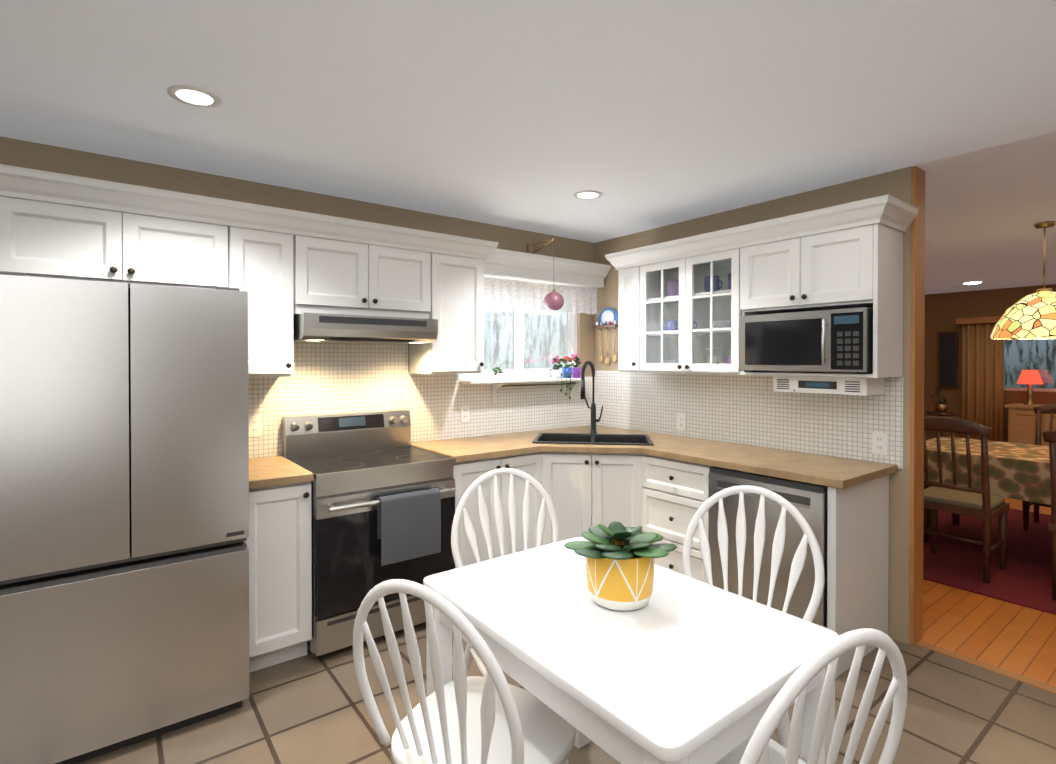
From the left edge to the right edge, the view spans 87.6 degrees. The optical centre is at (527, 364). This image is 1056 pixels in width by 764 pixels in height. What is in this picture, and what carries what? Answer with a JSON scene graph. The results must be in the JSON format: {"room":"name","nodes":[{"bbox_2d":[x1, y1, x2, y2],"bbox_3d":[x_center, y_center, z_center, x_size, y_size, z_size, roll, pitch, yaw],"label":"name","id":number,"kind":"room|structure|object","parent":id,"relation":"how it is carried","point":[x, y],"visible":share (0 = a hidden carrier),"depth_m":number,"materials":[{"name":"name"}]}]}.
{"room":"kitchen","nodes":[
{"label":"kitchen","id":0,"kind":"room"},
{"bbox_2d":[0,136,594,457],"bbox_3d":[1.093,0.195,5.122,11.820,2.450,0.126,0,1,-37],"label":"wall","id":1,"kind":"structure","parent":0,"point":[330,378],"depth_m":3.46,"materials":[{"name":"tile"}]},
{"bbox_2d":[0,164,231,288],"bbox_3d":[-1.889,-0.573,2.560,0.832,0.425,0.318,0,1,-37],"label":"upper cabinet","id":2,"kind":"object","parent":1,"relation":"attached to","point":[53,225],"depth_m":2.40,"materials":[{"name":"white wood"}]},
{"bbox_2d":[248,415,261,436],"bbox_3d":[-1.516,0.341,3.052,0.072,0.116,0.007,0,1,-37],"label":"electrical outlet","id":3,"kind":"object","parent":1,"relation":"attached to","point":[254,426],"visible":0.98,"depth_m":3.05,"materials":[{"name":"plastic"}]},
{"bbox_2d":[232,200,299,376],"bbox_3d":[-1.435,-0.363,2.907,0.300,0.850,0.318,0,1,-37],"label":"upper cabinet","id":4,"kind":"object","parent":1,"relation":"attached to","point":[282,266],"depth_m":2.80,"materials":[{"name":"white wood"}]},
{"bbox_2d":[296,212,435,318],"bbox_3d":[-0.999,-0.531,3.237,0.785,0.520,0.318,0,1,-37],"label":"upper cabinet","id":5,"kind":"object","parent":1,"relation":"attached to","point":[348,267],"depth_m":3.09,"materials":[{"name":"white wood"}]},
{"bbox_2d":[294,313,437,343],"bbox_3d":[-0.964,-0.198,3.189,0.760,0.138,0.438,0,1,-37],"label":"range hood","id":6,"kind":"object","parent":5,"relation":"attached to","point":[322,327],"visible":0.96,"depth_m":2.99,"materials":[{"name":"silver metal"}]},
{"bbox_2d":[409,233,487,373],"bbox_3d":[-0.532,-0.368,3.595,0.380,0.850,0.318,0,1,-37],"label":"upper cabinet","id":7,"kind":"object","parent":1,"relation":"attached to","point":[458,348],"depth_m":3.48,"materials":[{"name":"white wood"}]},
{"bbox_2d":[460,405,469,421],"bbox_3d":[-0.442,0.345,3.870,0.072,0.116,0.007,0,1,-37],"label":"electrical outlet","id":8,"kind":"object","parent":1,"relation":"attached to","point":[464,413],"visible":1,"depth_m":3.87,"materials":[{"name":"plastic"}]},
{"bbox_2d":[459,306,576,378],"bbox_3d":[-0.066,-0.238,4.227,1.164,0.670,0.100,0,1,-37],"label":"window","id":9,"kind":"structure","parent":1,"relation":"in","point":[518,352],"depth_m":4.22,"materials":[{"name":"glass"}]},
{"bbox_2d":[460,377,591,403],"bbox_3d":[0.025,0.197,4.135,1.145,0.179,0.137,0,1,-37],"label":"shelf","id":10,"kind":"object","parent":1,"relation":"attached to","point":[497,384],"visible":0.94,"depth_m":4.04,"materials":[{"name":"white wood"}]},
{"bbox_2d":[492,367,502,379],"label":"potted plant","id":11,"kind":"object","parent":10,"relation":"on","point":[497,375],"depth_m":3.93,"materials":[{"name":"green plant"}]},
{"bbox_2d":[550,354,581,398],"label":"potted plant","id":12,"kind":"object","parent":10,"relation":"on","point":[568,371],"depth_m":4.31,"materials":[{"name":"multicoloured plant"}]},
{"bbox_2d":[484,276,597,314],"bbox_3d":[0.075,-0.516,4.175,1.270,0.217,0.040,0,1,-37],"label":"curtain valance","id":13,"kind":"object","parent":1,"relation":"hanging from","point":[509,293],"visible":0.73,"depth_m":4.14,"materials":[{"name":"white fabric"}]},
{"bbox_2d":[527,238,563,310],"bbox_3d":[0.119,-0.652,4.067,0.147,0.530,0.373,0,1,-37],"label":"pendant lamp","id":14,"kind":"object","parent":1,"relation":"attached to","point":[553,300],"visible":0.98,"depth_m":3.94,"materials":[{"name":"pink glass"}]},
{"bbox_2d":[484,248,610,288],"bbox_3d":[0.117,-0.720,4.173,1.352,0.175,0.177,0,1,-37],"label":"crown molding","id":15,"kind":"structure","parent":1,"relation":"attached to","point":[510,264],"depth_m":4.12,"materials":[{"name":"white wood"}]},
{"bbox_2d":[0,0,1055,294],"bbox_3d":[2.897,-1.036,2.644,11.940,0.050,6.240,0,1,-37],"label":"ceiling","id":16,"kind":"structure","parent":0,"point":[538,114],"depth_m":2.12,"materials":[{"name":"white paint"}]},
{"bbox_2d":[167,85,221,107],"bbox_3d":[-1.249,-1.003,2.064,0.176,0.005,0.176,0,1,-37],"label":"recessed light","id":17,"kind":"object","parent":16,"relation":"in","point":[194,96],"visible":1,"depth_m":2.06,"materials":[{"name":"plastic"}]},
{"bbox_2d":[573,190,602,199],"bbox_3d":[0.358,-1.012,3.288,0.176,0.005,0.176,0,1,-37],"label":"recessed light","id":18,"kind":"object","parent":16,"relation":"in","point":[588,194],"visible":1,"depth_m":3.27,"materials":[{"name":"plastic"}]},
{"bbox_2d":[990,221,1055,339],"bbox_3d":[3.717,-0.606,3.963,0.590,0.829,0.590,0,1,-37],"label":"light","id":19,"kind":"object","parent":16,"relation":"hanging from","point":[1031,316],"visible":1,"depth_m":3.89,"materials":[{"name":"multicoloured glass"}]},
{"bbox_2d":[77,622,1055,763],"bbox_3d":[0.323,1.479,0.703,5.230,0.050,6.000,0,1,-37],"label":"floor","id":20,"kind":"structure","parent":0,"point":[309,708],"depth_m":2.24,"materials":[{"name":"tile"}]},
{"bbox_2d":[0,271,249,763],"bbox_3d":[-1.720,0.563,2.364,0.796,1.757,0.812,0,1,-37],"label":"refrigerator","id":21,"kind":"object","parent":20,"relation":"on","point":[124,527],"visible":1,"depth_m":2.02,"materials":[{"name":"metal"}]},
{"bbox_2d":[245,482,311,672],"bbox_3d":[-1.347,0.998,2.801,0.310,0.880,0.608,0,1,-37],"label":"base cabinet","id":22,"kind":"object","parent":20,"relation":"on","point":[279,541],"depth_m":2.58,"materials":[{"name":"white wood"}]},
{"bbox_2d":[249,455,313,488],"bbox_3d":[-1.340,0.537,2.788,0.313,0.038,0.633,0,1,-37],"label":"countertop","id":23,"kind":"structure","parent":22,"relation":"on","point":[270,471],"depth_m":2.63,"materials":[{"name":"brown wood"}]},
{"bbox_2d":[282,409,455,655],"bbox_3d":[-0.877,0.866,3.075,0.756,1.140,0.736,0,1,-37],"label":"range","id":24,"kind":"object","parent":20,"relation":"on","point":[383,490],"visible":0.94,"depth_m":2.83,"materials":[{"name":"silver metal"}]},
{"bbox_2d":[353,579,575,763],"bbox_3d":[-0.123,0.974,1.467,0.577,0.954,0.602,0,1,-37],"label":"chair","id":25,"kind":"object","parent":20,"relation":"on","point":[493,716],"visible":0.98,"depth_m":1.38,"materials":[{"name":"white wood"}]},
{"bbox_2d":[452,452,540,568],"bbox_3d":[-0.347,0.992,3.563,0.665,0.880,0.608,0,1,-37],"label":"base cabinet","id":26,"kind":"object","parent":20,"relation":"on","point":[464,473],"depth_m":3.30,"materials":[{"name":"white wood"}]},
{"bbox_2d":[451,468,558,676],"bbox_3d":[-0.014,0.967,2.386,0.580,0.954,0.554,0,1,-37],"label":"chair","id":27,"kind":"object","parent":20,"relation":"on","point":[470,653],"visible":0.46,"depth_m":2.55,"materials":[{"name":"white wood"}]},
{"bbox_2d":[541,452,640,545],"bbox_3d":[0.460,0.989,3.901,1.049,0.880,1.048,0,1,-37],"label":"base cabinet","id":28,"kind":"object","parent":20,"relation":"on","point":[585,490],"depth_m":3.48,"materials":[{"name":"white wood"}]},
{"bbox_2d":[411,429,572,462],"bbox_3d":[-0.155,0.531,3.624,1.049,0.038,0.738,0,1,-37],"label":"countertop","id":29,"kind":"structure","parent":28,"relation":"on","point":[464,449],"depth_m":3.49,"materials":[{"name":"brown wood"}]},
{"bbox_2d":[565,429,600,433],"bbox_3d":[0.345,0.528,4.006,0.030,0.038,0.736,0,1,-37],"label":"countertop","id":30,"kind":"structure","parent":28,"relation":"on","point":[566,430],"depth_m":4.18,"materials":[{"name":"brown wood"}]},
{"bbox_2d":[580,361,602,433],"bbox_3d":[0.438,0.240,3.988,0.209,0.537,0.104,0,1,-37],"label":"faucet","id":31,"kind":"object","parent":30,"relation":"on","point":[594,420],"visible":0.98,"depth_m":4.03,"materials":[{"name":"black metal"}]},
{"bbox_2d":[553,425,896,488],"bbox_3d":[0.810,0.532,3.416,1.075,0.038,2.238,0,1,-37],"label":"countertop","id":32,"kind":"structure","parent":28,"relation":"on","point":[811,468],"depth_m":3.06,"materials":[{"name":"brown wood"}]},
{"bbox_2d":[532,433,653,445],"bbox_3d":[0.442,0.598,3.758,0.776,0.196,0.460,0,0,8],"label":"sink","id":33,"kind":"object","parent":32,"relation":"in","point":[596,439],"visible":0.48,"depth_m":3.93,"materials":[{"name":"black metal"}]},
{"bbox_2d":[423,537,838,763],"bbox_3d":[0.227,1.062,1.569,0.690,0.770,0.980,0,1,-37],"label":"kitchen table","id":34,"kind":"object","parent":20,"relation":"on","point":[678,668],"visible":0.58,"depth_m":1.34,"materials":[{"name":"white wood"}]},
{"bbox_2d":[564,521,676,610],"bbox_3d":[0.265,0.567,1.581,0.323,0.218,0.322,0,1,-37],"label":"potted plant","id":35,"kind":"object","parent":34,"relation":"on","point":[620,556],"visible":1,"depth_m":1.51,"materials":[{"name":"green plant"}]},
{"bbox_2d":[641,454,711,583],"bbox_3d":[1.099,0.993,3.427,0.608,0.880,0.500,0,1,-37],"label":"base cabinet","id":36,"kind":"object","parent":20,"relation":"on","point":[665,498],"depth_m":3.24,"materials":[{"name":"white wood"}]},
{"bbox_2d":[683,485,824,748],"bbox_3d":[0.770,0.969,2.044,0.577,0.954,0.602,0,1,-37],"label":"chair","id":37,"kind":"object","parent":20,"relation":"on","point":[797,567],"visible":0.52,"depth_m":2.18,"materials":[{"name":"white wood"}]},
{"bbox_2d":[708,466,827,627],"bbox_3d":[1.404,0.999,2.955,0.596,0.876,0.609,0,1,-37],"label":"dishwasher","id":38,"kind":"object","parent":20,"relation":"on","point":[808,502],"visible":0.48,"depth_m":2.73,"materials":[{"name":"metal"}]},
{"bbox_2d":[715,628,907,763],"bbox_3d":[0.481,0.975,1.243,0.555,0.954,0.529,0,1,-37],"label":"chair","id":39,"kind":"object","parent":20,"relation":"on","point":[759,746],"visible":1,"depth_m":1.06,"materials":[{"name":"white wood"}]},
{"bbox_2d":[916,640,1055,693],"bbox_3d":[2.427,1.465,2.305,0.060,0.054,6.000,0,1,-37],"label":"threshold","id":40,"kind":"object","parent":20,"relation":"on","point":[1015,676],"visible":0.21,"depth_m":2.61,"materials":[{"name":"brown wood"}]},
{"bbox_2d":[595,166,911,644],"bbox_3d":[1.304,0.205,3.766,0.126,2.450,2.300,0,1,-37],"label":"wall","id":41,"kind":"structure","parent":0,"point":[755,410],"depth_m":3.36,"materials":[{"name":"tile"}]},
{"bbox_2d":[592,308,617,364],"bbox_3d":[0.637,-0.230,4.486,0.058,0.470,0.260,0,1,-37],"label":"shelf","id":42,"kind":"object","parent":41,"relation":"attached to","point":[607,318],"visible":0.98,"depth_m":4.49,"materials":[{"name":"wood"}]},
{"bbox_2d":[617,246,676,372],"bbox_3d":[0.856,-0.371,3.975,0.318,0.850,0.257,0,1,-37],"label":"upper cabinet","id":43,"kind":"object","parent":41,"relation":"attached to","point":[644,344],"depth_m":3.84,"materials":[{"name":"white wood"}]},
{"bbox_2d":[664,360,678,362],"bbox_3d":[1.021,0.002,3.762,0.216,0.069,0.216,0,1,41],"label":"plate","id":44,"kind":"object","parent":43,"relation":"in","point":[673,361],"depth_m":3.69,"materials":[{"name":"ceramic"}]},
{"bbox_2d":[665,320,678,330],"bbox_3d":[1.001,-0.262,3.811,0.098,0.090,0.080,0,0,20],"label":"mug","id":45,"kind":"object","parent":43,"relation":"in","point":[671,325],"depth_m":3.78,"materials":[{"name":"ceramic"}]},
{"bbox_2d":[666,280,678,295],"bbox_3d":[1.009,-0.517,3.780,0.115,0.120,0.098,0,0,17],"label":"cup","id":46,"kind":"object","parent":43,"relation":"in","point":[673,292],"depth_m":3.74,"materials":[{"name":"ceramic"}]},
{"bbox_2d":[705,276,721,291],"bbox_3d":[1.192,-0.510,3.540,0.106,0.110,0.090,0,0,17],"label":"mug","id":47,"kind":"object","parent":43,"relation":"in","point":[707,280],"depth_m":3.51,"materials":[{"name":"ceramic"}]},
{"bbox_2d":[706,357,721,363],"bbox_3d":[1.201,-0.007,3.550,0.098,0.090,0.080,0,0,20],"label":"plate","id":48,"kind":"object","parent":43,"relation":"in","point":[707,360],"depth_m":3.52,"materials":[{"name":"ceramic"}]},
{"bbox_2d":[709,320,730,327],"bbox_3d":[1.245,-0.243,3.466,0.197,0.057,0.197,0,1,41],"label":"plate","id":49,"kind":"object","parent":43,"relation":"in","point":[723,322],"depth_m":3.40,"materials":[{"name":"ceramic"}]},
{"bbox_2d":[726,357,730,363],"bbox_3d":[1.284,-0.006,3.425,0.098,0.090,0.080,0,0,20],"label":"cup","id":50,"kind":"object","parent":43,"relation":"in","point":[729,358],"depth_m":3.41,"materials":[{"name":"ceramic"}]},
{"bbox_2d":[728,273,730,288],"bbox_3d":[1.295,-0.509,3.405,0.106,0.110,0.090,0,0,17],"label":"mug","id":51,"kind":"object","parent":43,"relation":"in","point":[729,278],"depth_m":3.40,"materials":[{"name":"ceramic"}]},
{"bbox_2d":[677,414,685,430],"bbox_3d":[1.096,0.409,3.930,0.007,0.116,0.072,0,1,-37],"label":"electrical outlet","id":52,"kind":"object","parent":41,"relation":"attached to","point":[681,421],"visible":1,"depth_m":3.93,"materials":[{"name":"plastic"}]},
{"bbox_2d":[737,198,904,315],"bbox_3d":[1.576,-0.546,3.027,0.318,0.485,0.705,0,1,-37],"label":"upper cabinet","id":53,"kind":"object","parent":41,"relation":"attached to","point":[846,255],"depth_m":2.83,"materials":[{"name":"white wood"}]},
{"bbox_2d":[739,307,872,373],"bbox_3d":[1.538,-0.118,2.997,0.373,0.320,0.670,0,1,-37],"label":"microwave","id":54,"kind":"object","parent":53,"relation":"in","point":[837,340],"visible":0.96,"depth_m":2.85,"materials":[{"name":"metal"}]},
{"bbox_2d":[774,376,883,395],"bbox_3d":[1.620,0.108,2.987,0.226,0.088,0.480,0,1,-37],"label":"under-cabinet radio","id":55,"kind":"object","parent":53,"relation":"attached to","point":[844,385],"visible":1,"depth_m":2.87,"materials":[{"name":"plastic"}]},
{"bbox_2d":[872,432,887,454],"bbox_3d":[1.866,0.417,2.919,0.007,0.116,0.072,0,1,-37],"label":"electrical outlet","id":56,"kind":"object","parent":41,"relation":"attached to","point":[879,442],"visible":1,"depth_m":2.92,"materials":[{"name":"plastic"}]},
{"bbox_2d":[909,166,924,645],"bbox_3d":[2.014,0.213,2.848,0.140,2.448,0.020,0,1,-37],"label":"door frame","id":57,"kind":"structure","parent":41,"relation":"attached to","point":[917,412],"depth_m":2.82,"materials":[{"name":"brown wood"}]},
{"bbox_2d":[921,498,1055,686],"bbox_3d":[5.001,1.452,4.265,6.410,0.050,6.000,0,1,-37],"label":"floor","id":58,"kind":"structure","parent":0,"point":[1015,638],"depth_m":2.99,"materials":[{"name":"brown wood"}]},
{"bbox_2d":[926,386,955,436],"bbox_3d":[5.832,0.855,7.758,0.389,1.090,0.340,0,1,-37],"label":"stand","id":59,"kind":"object","parent":58,"relation":"on","point":[941,408],"visible":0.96,"depth_m":7.71,"materials":[{"name":"brown wood"}]},
{"bbox_2d":[923,508,1055,614],"bbox_3d":[4.047,1.422,4.041,2.700,0.011,3.400,0,1,-37],"label":"dining rug","id":60,"kind":"object","parent":58,"relation":"on","point":[1024,578],"visible":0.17,"depth_m":3.96,"materials":[{"name":"red carpet"}]},
{"bbox_2d":[923,416,1009,583],"bbox_3d":[2.974,0.880,3.823,0.547,1.075,0.493,0,1,-37],"label":"dining chair","id":61,"kind":"object","parent":60,"relation":"on","point":[982,503],"visible":0.83,"depth_m":3.69,"materials":[{"name":"brown wood"}]},
{"bbox_2d":[923,437,1050,542],"bbox_3d":[3.936,1.040,4.016,1.061,0.752,1.860,0,1,-37],"label":"dining table","id":62,"kind":"object","parent":60,"relation":"on","point":[1018,471],"visible":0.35,"depth_m":4.02,"materials":[{"name":"brown wood"}]},
{"bbox_2d":[1022,403,1055,530],"bbox_3d":[4.565,0.874,4.683,0.547,1.075,0.493,0,1,-37],"label":"dining chair","id":63,"kind":"object","parent":60,"relation":"on","point":[1044,409],"visible":0.38,"depth_m":4.92,"materials":[{"name":"brown wood"}]},
{"bbox_2d":[1042,430,1055,600],"bbox_3d":[3.416,0.884,3.242,0.547,1.075,0.493,0,1,-37],"label":"dining chair","id":64,"kind":"object","parent":60,"relation":"on","point":[1049,437],"visible":1,"depth_m":3.30,"materials":[{"name":"brown wood"}]},
{"bbox_2d":[1005,403,1055,445],"bbox_3d":[6.707,0.964,6.880,0.513,0.885,1.060,0,1,-37],"label":"sideboard","id":65,"kind":"object","parent":58,"relation":"on","point":[1021,423],"visible":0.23,"depth_m":7.02,"materials":[{"name":"brown wood"}]},
{"bbox_2d":[1017,370,1042,404],"bbox_3d":[6.516,0.294,7.144,0.260,0.450,0.260,0,1,-37],"label":"light","id":66,"kind":"object","parent":65,"relation":"on","point":[1029,377],"visible":1,"depth_m":7.10,"materials":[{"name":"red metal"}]},
{"bbox_2d":[924,284,1055,441],"bbox_3d":[7.599,0.187,6.233,0.120,2.450,6.000,0,1,-37],"label":"wall","id":67,"kind":"structure","parent":0,"point":[943,311],"depth_m":7.95,"materials":[{"name":"brown paint"}]},
{"bbox_2d":[938,331,958,388],"bbox_3d":[6.132,-0.067,8.030,0.029,0.830,0.240,0,1,-37],"label":"framed picture","id":68,"kind":"object","parent":67,"relation":"attached to","point":[948,360],"visible":0.96,"depth_m":8.02,"materials":[{"name":"brown wood"}]},
{"bbox_2d":[956,316,1001,324],"bbox_3d":[6.748,-0.613,7.119,0.147,0.085,1.950,0,1,-37],"label":"valance","id":69,"kind":"object","parent":67,"relation":"attached to","point":[978,320],"visible":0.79,"depth_m":7.66,"materials":[{"name":"brown wood"}]},
{"bbox_2d":[962,323,1003,441],"bbox_3d":[6.331,0.406,7.670,0.067,1.950,0.460,0,1,-37],"label":"curtain","id":70,"kind":"object","parent":69,"relation":"hanging from","point":[982,377],"visible":0.62,"depth_m":7.68,"materials":[{"name":"brown fabric"}]},
{"bbox_2d":[1004,339,1055,391],"bbox_3d":[6.948,-0.095,7.087,0.060,0.900,1.350,0,1,-37],"label":"window","id":71,"kind":"structure","parent":67,"relation":"in","point":[1013,388],"depth_m":7.38,"materials":[{"name":"glass"}]},
{"label":"outside","id":72,"kind":"structure","parent":0,"visible":0},
{"bbox_2d":[484,306,566,368],"bbox_3d":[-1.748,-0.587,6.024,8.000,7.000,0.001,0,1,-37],"label":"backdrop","id":73,"kind":"structure","parent":72,"point":[547,338],"depth_m":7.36,"materials":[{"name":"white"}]},
{"bbox_2d":[1004,339,1055,388],"bbox_3d":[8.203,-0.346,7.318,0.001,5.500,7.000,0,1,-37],"label":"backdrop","id":74,"kind":"structure","parent":72,"point":[1052,372],"depth_m":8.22,"materials":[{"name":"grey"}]}
]}

